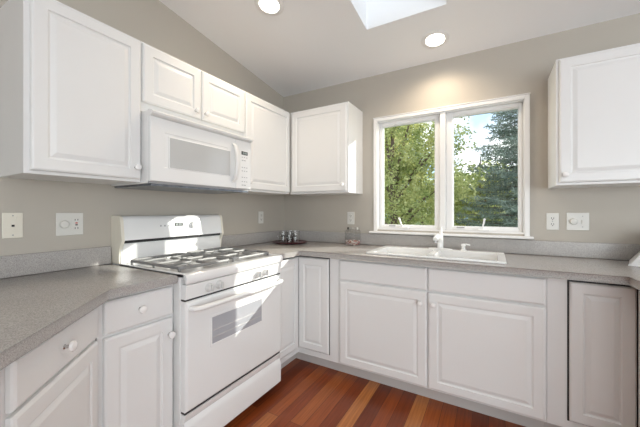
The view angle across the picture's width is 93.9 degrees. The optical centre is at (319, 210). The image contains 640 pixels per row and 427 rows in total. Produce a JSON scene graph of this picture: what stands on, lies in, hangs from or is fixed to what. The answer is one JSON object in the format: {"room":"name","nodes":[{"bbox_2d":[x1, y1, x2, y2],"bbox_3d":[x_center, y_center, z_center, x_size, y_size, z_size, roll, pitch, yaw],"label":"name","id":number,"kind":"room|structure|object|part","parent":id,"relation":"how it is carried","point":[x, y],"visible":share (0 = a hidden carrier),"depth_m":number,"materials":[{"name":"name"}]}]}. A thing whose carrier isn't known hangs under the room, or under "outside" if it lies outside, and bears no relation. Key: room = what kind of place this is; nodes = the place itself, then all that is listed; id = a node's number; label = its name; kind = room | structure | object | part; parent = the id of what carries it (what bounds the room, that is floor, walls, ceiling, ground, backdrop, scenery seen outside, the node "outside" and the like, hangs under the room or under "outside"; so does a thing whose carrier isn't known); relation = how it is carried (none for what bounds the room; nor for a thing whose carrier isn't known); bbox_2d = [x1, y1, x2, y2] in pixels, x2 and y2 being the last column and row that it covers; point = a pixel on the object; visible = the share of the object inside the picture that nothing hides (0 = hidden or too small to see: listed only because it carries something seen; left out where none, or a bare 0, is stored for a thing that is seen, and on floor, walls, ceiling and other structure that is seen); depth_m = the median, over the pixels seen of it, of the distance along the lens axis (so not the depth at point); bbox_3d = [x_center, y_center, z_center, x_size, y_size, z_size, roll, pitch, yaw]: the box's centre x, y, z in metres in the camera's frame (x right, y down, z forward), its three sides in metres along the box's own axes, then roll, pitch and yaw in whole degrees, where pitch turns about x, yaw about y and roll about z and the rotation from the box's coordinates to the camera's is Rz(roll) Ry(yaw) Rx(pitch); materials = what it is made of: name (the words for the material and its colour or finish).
{"room":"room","nodes":[
{"label":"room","id":0,"kind":"room"},
{"bbox_2d":[0,0,283,263],"bbox_3d":[-1.805,-0.454,0.888,0.150,3.350,5.400,0,0,30],"label":"wall","id":1,"kind":"structure","parent":0,"point":[151,22],"depth_m":1.88,"materials":[{"name":"beige paint"}]},
{"bbox_2d":[2,213,22,238],"bbox_3d":[-1.423,0.068,1.386,0.012,0.118,0.070,0,0,30],"label":"jack","id":2,"kind":"object","parent":1,"relation":"attached to","point":[12,223],"visible":1,"depth_m":1.39,"materials":[{"name":"beige plastic"}]},
{"bbox_2d":[0,246,110,278],"bbox_3d":[-1.611,0.256,1.053,0.020,0.102,1.581,0,0,30],"label":"backsplash","id":3,"kind":"structure","parent":1,"relation":"attached to","point":[42,262],"depth_m":1.50,"materials":[{"name":"grey laminate"}]},
{"bbox_2d":[56,213,82,235],"bbox_3d":[-1.310,0.070,1.571,0.022,0.118,0.117,0,0,30],"label":"outlet plate","id":4,"kind":"object","parent":1,"relation":"attached to","point":[66,223],"visible":1,"depth_m":1.57,"materials":[{"name":"white plastic"}]},
{"bbox_2d":[73,217,79,229],"bbox_3d":[-1.301,0.070,1.597,0.002,0.068,0.034,0,0,30],"label":"receptacle","id":5,"kind":"object","parent":4,"relation":"attached to","point":[76,220],"depth_m":1.60,"materials":[{"name":"white plastic"}]},
{"bbox_2d":[0,0,141,184],"bbox_3d":[-1.181,-0.527,1.455,0.361,0.752,0.456,0,0,30],"label":"upper cabinet","id":6,"kind":"object","parent":1,"relation":"attached to","point":[70,80],"visible":1,"depth_m":1.31,"materials":[{"name":"white wood"}]},
{"bbox_3d":[-0.940,-0.225,1.542,0.032,0.033,0.033,0,0,30],"label":"knob","id":7,"kind":"part","parent":6,"relation":"part of","materials":[{"name":"white ceramic"}]},
{"bbox_2d":[140,41,244,135],"bbox_3d":[-0.875,-0.717,1.983,0.361,0.372,0.761,0,0,30],"label":"upper cabinet","id":8,"kind":"object","parent":1,"relation":"attached to","point":[170,85],"visible":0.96,"depth_m":1.82,"materials":[{"name":"white wood"}]},
{"bbox_3d":[-0.852,-0.735,1.746,0.018,0.312,0.364,0,0,30],"label":"door","id":9,"kind":"part","parent":8,"relation":"part of","materials":[{"name":"white wood"}]},
{"bbox_2d":[111,109,252,193],"bbox_3d":[-0.841,-0.331,1.953,0.446,0.398,0.742,0,0,30],"label":"microwave oven","id":10,"kind":"object","parent":8,"relation":"attached to","point":[178,154],"visible":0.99,"depth_m":1.75,"materials":[{"name":"white plastic"}]},
{"bbox_3d":[-0.738,-0.326,1.808,0.026,0.340,0.592,0,0,30],"label":"door","id":11,"kind":"part","parent":10,"relation":"part of","materials":[{"name":"white ceramic"}]},
{"bbox_3d":[-0.572,-0.329,2.030,0.056,0.270,0.038,0,0,30],"label":"handle","id":12,"kind":"part","parent":10,"relation":"part of","materials":[{"name":"white plastic"}]},
{"bbox_3d":[-0.552,-0.326,2.129,0.024,0.340,0.146,0,0,30],"label":"control panel","id":13,"kind":"part","parent":10,"relation":"part of","materials":[{"name":"white plastic"}]},
{"bbox_3d":[-0.661,-0.735,2.074,0.018,0.312,0.379,0,0,30],"label":"door","id":14,"kind":"part","parent":8,"relation":"part of","materials":[{"name":"white wood"}]},
{"bbox_2d":[258,211,263,222],"bbox_3d":[-0.566,0.064,2.871,0.008,0.115,0.070,0,0,30],"label":"wall outlet","id":15,"kind":"object","parent":1,"relation":"attached to","point":[260,213],"visible":1,"depth_m":2.87,"materials":[{"name":"white plastic"}]},
{"bbox_2d":[238,91,289,194],"bbox_3d":[-0.540,-0.527,2.562,0.361,0.752,0.574,0,0,30],"label":"upper cabinet","id":16,"kind":"object","parent":1,"relation":"attached to","point":[267,124],"visible":0.62,"depth_m":2.47,"materials":[{"name":"white wood"}]},
{"bbox_2d":[224,358,524,426],"bbox_3d":[0.423,1.271,-0.402,5.300,0.100,5.700,0,0,30],"label":"floor","id":17,"kind":"structure","parent":0,"point":[307,394],"depth_m":1.85,"materials":[{"name":"red wood"}]},
{"bbox_2d":[0,307,97,426],"bbox_3d":[-1.053,0.783,0.869,0.601,0.876,0.476,0,0,-15],"label":"base cabinet","id":18,"kind":"object","parent":17,"relation":"on","point":[54,384],"visible":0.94,"depth_m":0.89,"materials":[{"name":"white wood"}]},
{"bbox_3d":[-0.802,0.796,0.932,0.018,0.594,0.444,0,0,-15],"label":"door","id":19,"kind":"part","parent":18,"relation":"part of","materials":[{"name":"white wood"}]},
{"bbox_3d":[-0.775,0.421,0.930,0.032,0.033,0.033,0,0,-15],"label":"knob","id":20,"kind":"part","parent":18,"relation":"part of","materials":[{"name":"white ceramic"}]},
{"bbox_2d":[95,284,175,426],"bbox_3d":[-1.025,0.783,1.442,0.641,0.876,0.322,0,0,30],"label":"base cabinet","id":21,"kind":"object","parent":17,"relation":"on","point":[136,334],"visible":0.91,"depth_m":1.28,"materials":[{"name":"white wood"}]},
{"bbox_3d":[-0.781,0.427,1.307,0.018,0.135,0.292,0,0,30],"label":"drawer","id":22,"kind":"part","parent":21,"relation":"part of","materials":[{"name":"white wood"}]},
{"bbox_3d":[-0.781,0.800,1.307,0.018,0.587,0.292,0,0,30],"label":"door","id":23,"kind":"part","parent":21,"relation":"part of","materials":[{"name":"white wood"}]},
{"bbox_3d":[-0.763,0.424,1.286,0.032,0.033,0.033,0,0,30],"label":"knob","id":24,"kind":"part","parent":21,"relation":"part of","materials":[{"name":"white ceramic"}]},
{"bbox_3d":[-0.697,0.581,1.401,0.032,0.033,0.033,0,0,30],"label":"knob","id":25,"kind":"part","parent":21,"relation":"part of","materials":[{"name":"white ceramic"}]},
{"bbox_2d":[111,214,282,426],"bbox_3d":[-0.716,0.625,1.881,0.738,1.193,0.740,0,0,30],"label":"gas range","id":26,"kind":"object","parent":17,"relation":"on","point":[226,300],"visible":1,"depth_m":1.70,"materials":[{"name":"white metal"}]},
{"bbox_2d":[119,250,282,284],"bbox_3d":[-0.699,0.324,1.871,0.600,0.050,0.740,0,0,30],"label":"cooktop","id":27,"kind":"object","parent":26,"relation":"in","point":[202,274],"depth_m":1.69,"materials":[{"name":"metal"}]},
{"bbox_3d":[-0.551,0.389,1.514,0.034,0.046,0.046,0,0,30],"label":"knob","id":28,"kind":"part","parent":26,"relation":"part of","materials":[{"name":"grey plastic"}]},
{"bbox_3d":[-0.519,0.389,1.571,0.034,0.046,0.046,0,0,30],"label":"knob","id":29,"kind":"part","parent":26,"relation":"part of","materials":[{"name":"grey plastic"}]},
{"bbox_3d":[-0.465,0.696,1.736,0.039,0.526,0.732,0,0,30],"label":"oven door","id":30,"kind":"part","parent":26,"relation":"part of","materials":[{"name":"white metal"}]},
{"bbox_3d":[-0.466,1.070,1.736,0.037,0.198,0.732,0,0,30],"label":"storage drawer","id":31,"kind":"part","parent":26,"relation":"part of","materials":[{"name":"white metal"}]},
{"bbox_3d":[-0.464,0.389,1.735,0.044,0.071,0.732,0,0,30],"label":"control panel","id":32,"kind":"part","parent":26,"relation":"part of","materials":[{"name":"white metal"}]},
{"bbox_3d":[-0.425,0.469,1.713,0.067,0.025,0.711,0,0,30],"label":"handle","id":33,"kind":"part","parent":26,"relation":"part of","materials":[{"name":"white plastic"}]},
{"bbox_3d":[-0.369,0.389,1.830,0.034,0.046,0.046,0,0,30],"label":"knob","id":34,"kind":"part","parent":26,"relation":"part of","materials":[{"name":"grey plastic"}]},
{"bbox_3d":[-0.336,0.389,1.887,0.034,0.046,0.046,0,0,30],"label":"knob","id":35,"kind":"part","parent":26,"relation":"part of","materials":[{"name":"grey plastic"}]},
{"bbox_2d":[279,256,343,371],"bbox_3d":[-0.207,0.783,2.548,0.950,0.876,0.920,0,0,30],"label":"base cabinet","id":36,"kind":"object","parent":17,"relation":"on","point":[309,288],"visible":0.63,"depth_m":2.27,"materials":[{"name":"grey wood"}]},
{"bbox_3d":[-0.249,0.718,2.225,0.017,0.711,0.302,0,0,30],"label":"door","id":37,"kind":"part","parent":36,"relation":"part of","materials":[{"name":"white wood"}]},
{"bbox_3d":[-0.052,0.718,2.296,0.270,0.711,0.017,0,0,30],"label":"door","id":38,"kind":"part","parent":36,"relation":"part of","materials":[{"name":"white wood"}]},
{"bbox_2d":[339,259,546,426],"bbox_3d":[0.805,0.783,2.124,1.224,0.876,0.641,0,0,30],"label":"base cabinet","id":39,"kind":"object","parent":17,"relation":"on","point":[476,341],"visible":0.96,"depth_m":1.80,"materials":[{"name":"white wood"}]},
{"bbox_3d":[0.407,0.429,2.031,0.608,0.140,0.018,0,0,30],"label":"drawer","id":40,"kind":"part","parent":39,"relation":"part of","materials":[{"name":"white wood"}]},
{"bbox_3d":[0.407,0.810,2.031,0.608,0.598,0.018,0,0,30],"label":"door","id":41,"kind":"part","parent":39,"relation":"part of","materials":[{"name":"white wood"}]},
{"bbox_3d":[0.934,0.429,1.727,0.590,0.140,0.018,0,0,30],"label":"drawer","id":42,"kind":"part","parent":39,"relation":"part of","materials":[{"name":"white wood"}]},
{"bbox_3d":[0.934,0.810,1.727,0.590,0.598,0.018,0,0,30],"label":"door","id":43,"kind":"part","parent":39,"relation":"part of","materials":[{"name":"white wood"}]},
{"bbox_2d":[545,278,639,426],"bbox_3d":[1.667,0.783,1.448,0.941,0.876,0.948,0,0,30],"label":"base cabinet","id":44,"kind":"object","parent":17,"relation":"on","point":[593,328],"visible":0.74,"depth_m":1.48,"materials":[{"name":"grey wood"}]},
{"bbox_2d":[221,230,639,289],"bbox_3d":[0.676,0.275,1.900,3.129,0.140,1.159,0,0,30],"label":"countertop","id":45,"kind":"structure","parent":44,"relation":"on","point":[580,261],"depth_m":2.02,"materials":[{"name":"grey laminate"}]},
{"bbox_2d":[272,240,307,243],"bbox_3d":[-0.287,0.298,2.839,0.340,0.017,0.340,0,0,30],"label":"serving tray","id":46,"kind":"object","parent":45,"relation":"on","point":[275,241],"visible":0.99,"depth_m":2.85,"materials":[{"name":"brown wood"}]},
{"bbox_2d":[366,245,506,263],"bbox_3d":[0.817,0.389,2.131,0.854,0.191,0.486,0,0,30],"label":"sink","id":47,"kind":"object","parent":45,"relation":"in","point":[405,251],"visible":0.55,"depth_m":2.14,"materials":[{"name":"ceramic"}]},
{"bbox_3d":[0.624,0.391,2.202,0.371,0.188,0.346,0,0,30],"label":"bowl","id":48,"kind":"part","parent":47,"relation":"part of","materials":[{"name":"white ceramic"}]},
{"bbox_2d":[460,244,469,250],"bbox_3d":[1.062,0.267,2.192,0.042,0.053,0.070,0,0,-15],"label":"soap dispenser","id":49,"kind":"object","parent":47,"relation":"on","point":[462,245],"visible":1,"depth_m":2.19,"materials":[{"name":"white plastic"}]},
{"bbox_3d":[0.975,0.391,2.000,0.371,0.188,0.346,0,0,30],"label":"bowl","id":50,"kind":"part","parent":47,"relation":"part of","materials":[{"name":"white ceramic"}]},
{"bbox_2d":[628,251,639,266],"bbox_3d":[1.929,0.212,1.621,0.222,0.190,0.360,0,0,-44],"label":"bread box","id":51,"kind":"object","parent":45,"relation":"on","point":[634,261],"visible":1,"depth_m":1.67,"materials":[{"name":"white"}]},
{"bbox_3d":[1.408,0.718,1.250,0.017,0.711,0.326,0,0,30],"label":"door","id":52,"kind":"part","parent":44,"relation":"part of","materials":[{"name":"white wood"}]},
{"bbox_2d":[159,0,639,96],"bbox_3d":[0.423,-1.655,-0.402,5.000,0.892,5.400,0,0,30],"label":"ceiling","id":53,"kind":"structure","parent":0,"point":[311,45],"depth_m":2.12,"materials":[{"name":"paint"}]},
{"bbox_2d":[254,0,283,15],"bbox_3d":[-0.333,-1.352,1.965,0.192,0.034,0.190,0,0,35],"label":"recessed light","id":54,"kind":"object","parent":53,"relation":"in","point":[267,7],"visible":1,"depth_m":1.98,"materials":[{"name":"beige"}]},
{"bbox_2d":[360,0,401,12],"bbox_3d":[0.375,-1.671,1.674,0.590,0.535,0.805,0,0,30],"label":"skylight","id":55,"kind":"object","parent":53,"relation":"attached to","point":[369,5],"depth_m":2.09,"materials":[{"name":"glass"}]},
{"bbox_2d":[421,30,448,48],"bbox_3d":[0.837,-1.242,2.175,0.192,0.034,0.190,0,0,35],"label":"recessed light","id":56,"kind":"object","parent":53,"relation":"in","point":[436,38],"visible":1,"depth_m":2.16,"materials":[{"name":"beige glass"}]},
{"bbox_2d":[429,227,451,249],"bbox_3d":[0.891,0.208,2.275,0.174,0.170,0.143,0,0,-24],"label":"kitchen faucet","id":57,"kind":"object","parent":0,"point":[438,238],"visible":0.99,"depth_m":2.27,"materials":[{"name":"metal"}]},
{"bbox_3d":[0.885,0.213,2.244,0.037,0.075,0.138,0,0,37],"label":"spout","id":58,"kind":"part","parent":57,"relation":"part of","materials":[{"name":"white metal"}]},
{"bbox_2d":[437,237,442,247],"bbox_3d":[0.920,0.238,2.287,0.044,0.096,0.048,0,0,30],"label":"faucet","id":59,"kind":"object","parent":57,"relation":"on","point":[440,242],"depth_m":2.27,"materials":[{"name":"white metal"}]},
{"bbox_3d":[0.920,0.167,2.287,0.042,0.088,0.061,0,0,30],"label":"lever","id":60,"kind":"part","parent":57,"relation":"part of","materials":[{"name":"white metal"}]},
{"bbox_2d":[284,13,639,243],"bbox_3d":[1.813,-0.079,2.000,5.300,2.600,0.150,0,0,30],"label":"wall","id":61,"kind":"structure","parent":0,"point":[525,66],"depth_m":2.19,"materials":[{"name":"beige paint"}]},
{"bbox_2d":[290,101,362,195],"bbox_3d":[0.046,-0.527,2.726,0.588,0.752,0.361,0,0,30],"label":"upper cabinet","id":62,"kind":"object","parent":61,"relation":"attached to","point":[326,142],"visible":1,"depth_m":2.59,"materials":[{"name":"white wood"}]},
{"bbox_2d":[347,212,353,223],"bbox_3d":[0.287,0.069,2.791,0.072,0.115,0.008,0,0,30],"label":"wall outlet","id":63,"kind":"object","parent":61,"relation":"attached to","point":[350,215],"visible":1,"depth_m":2.79,"materials":[{"name":"white plastic"}]},
{"bbox_2d":[221,230,639,259],"bbox_3d":[0.735,0.256,2.003,3.129,0.102,0.922,0,0,30],"label":"backsplash","id":64,"kind":"structure","parent":61,"relation":"attached to","point":[614,251],"depth_m":2.29,"materials":[{"name":"grey laminate"}]},
{"bbox_2d":[369,93,533,238],"bbox_3d":[0.995,-0.315,2.430,1.197,1.024,0.185,0,0,30],"label":"window","id":65,"kind":"structure","parent":61,"relation":"in","point":[443,117],"depth_m":2.39,"materials":[{"name":"white wood"}]},
{"bbox_3d":[0.771,-0.315,2.586,0.515,0.939,0.050,0,0,30],"label":"sash","id":66,"kind":"part","parent":65,"relation":"part of","materials":[{"name":"white wood"}]},
{"bbox_3d":[0.963,0.188,2.374,1.197,0.018,0.055,0,0,30],"label":"sill","id":67,"kind":"part","parent":65,"relation":"part of","materials":[{"name":"white wood"}]},
{"bbox_3d":[1.253,-0.315,2.307,0.514,0.939,0.050,0,0,30],"label":"sash","id":68,"kind":"part","parent":65,"relation":"part of","materials":[{"name":"white wood"}]},
{"bbox_2d":[546,213,558,229],"bbox_3d":[1.586,0.073,2.040,0.070,0.115,0.008,0,0,30],"label":"wall outlet","id":69,"kind":"object","parent":61,"relation":"attached to","point":[552,219],"visible":1,"depth_m":2.04,"materials":[{"name":"white plastic"}]},
{"bbox_2d":[566,213,588,230],"bbox_3d":[1.696,0.071,1.967,0.117,0.116,0.022,0,0,30],"label":"plate","id":70,"kind":"object","parent":61,"relation":"attached to","point":[574,221],"visible":1,"depth_m":1.97,"materials":[{"name":"white plastic"}]},
{"bbox_2d":[548,43,639,188],"bbox_3d":[1.741,-0.527,1.745,0.615,0.752,0.361,0,0,30],"label":"upper cabinet","id":71,"kind":"object","parent":61,"relation":"attached to","point":[594,97],"visible":1,"depth_m":1.69,"materials":[{"name":"white wood"}]},
{"bbox_3d":[1.427,-0.211,1.737,0.033,0.033,0.032,0,0,30],"label":"knob","id":72,"kind":"part","parent":71,"relation":"part of","materials":[{"name":"white ceramic"}]},
{"label":"outside","id":73,"kind":"structure","parent":0,"visible":0},
{"bbox_3d":[19.356,1.871,32.315,85.000,0.100,69.800,0,0,30],"label":"ground","id":74,"kind":"structure","parent":73,"visible":0},
{"bbox_2d":[384,124,433,224],"bbox_3d":[1.365,-1.215,12.088,6.298,6.082,3.651,0,0,20],"label":"leafy tree","id":75,"kind":"object","parent":74,"relation":"on","point":[407,139],"visible":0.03,"depth_m":10.97,"materials":[{"name":"green plant"}]},
{"bbox_2d":[384,116,489,224],"bbox_3d":[2.143,-0.730,7.863,3.875,5.111,2.555,0,0,30],"label":"leafy tree","id":76,"kind":"object","parent":74,"relation":"on","point":[396,165],"visible":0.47,"depth_m":7.45,"materials":[{"name":"green plant"}]},
{"bbox_2d":[384,173,494,224],"bbox_3d":[8.386,-1.107,21.291,13.873,6.130,5.480,0,0,30],"label":"leafy tree","id":77,"kind":"object","parent":74,"relation":"on","point":[433,173],"visible":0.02,"depth_m":20.73,"materials":[{"name":"green plant"}]},
{"bbox_2d":[417,156,516,225],"bbox_3d":[8.237,-0.335,13.848,7.563,4.490,3.809,0,0,28],"label":"leafy tree","id":78,"kind":"object","parent":74,"relation":"on","point":[458,205],"visible":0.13,"depth_m":13.96,"materials":[{"name":"green plant"}]},
{"bbox_2d":[454,109,517,226],"bbox_3d":[5.618,-1.779,7.275,4.875,7.200,4.913,0,0,-21],"label":"spruce tree","id":79,"kind":"object","parent":74,"relation":"on","point":[510,206],"visible":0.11,"depth_m":7.50,"materials":[{"name":"green plant"}]},
{"bbox_3d":[-0.933,0.783,0.418,0.601,0.876,0.456,0,0,-15],"label":"base cabinet","id":80,"kind":"object","parent":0,"visible":0},
{"bbox_2d":[0,246,176,369],"bbox_3d":[-1.053,0.275,0.730,1.309,0.140,1.581,0,0,30],"label":"countertop","id":81,"kind":"structure","parent":80,"relation":"on","point":[42,294],"depth_m":1.20,"materials":[{"name":"grey stone"}]}
]}

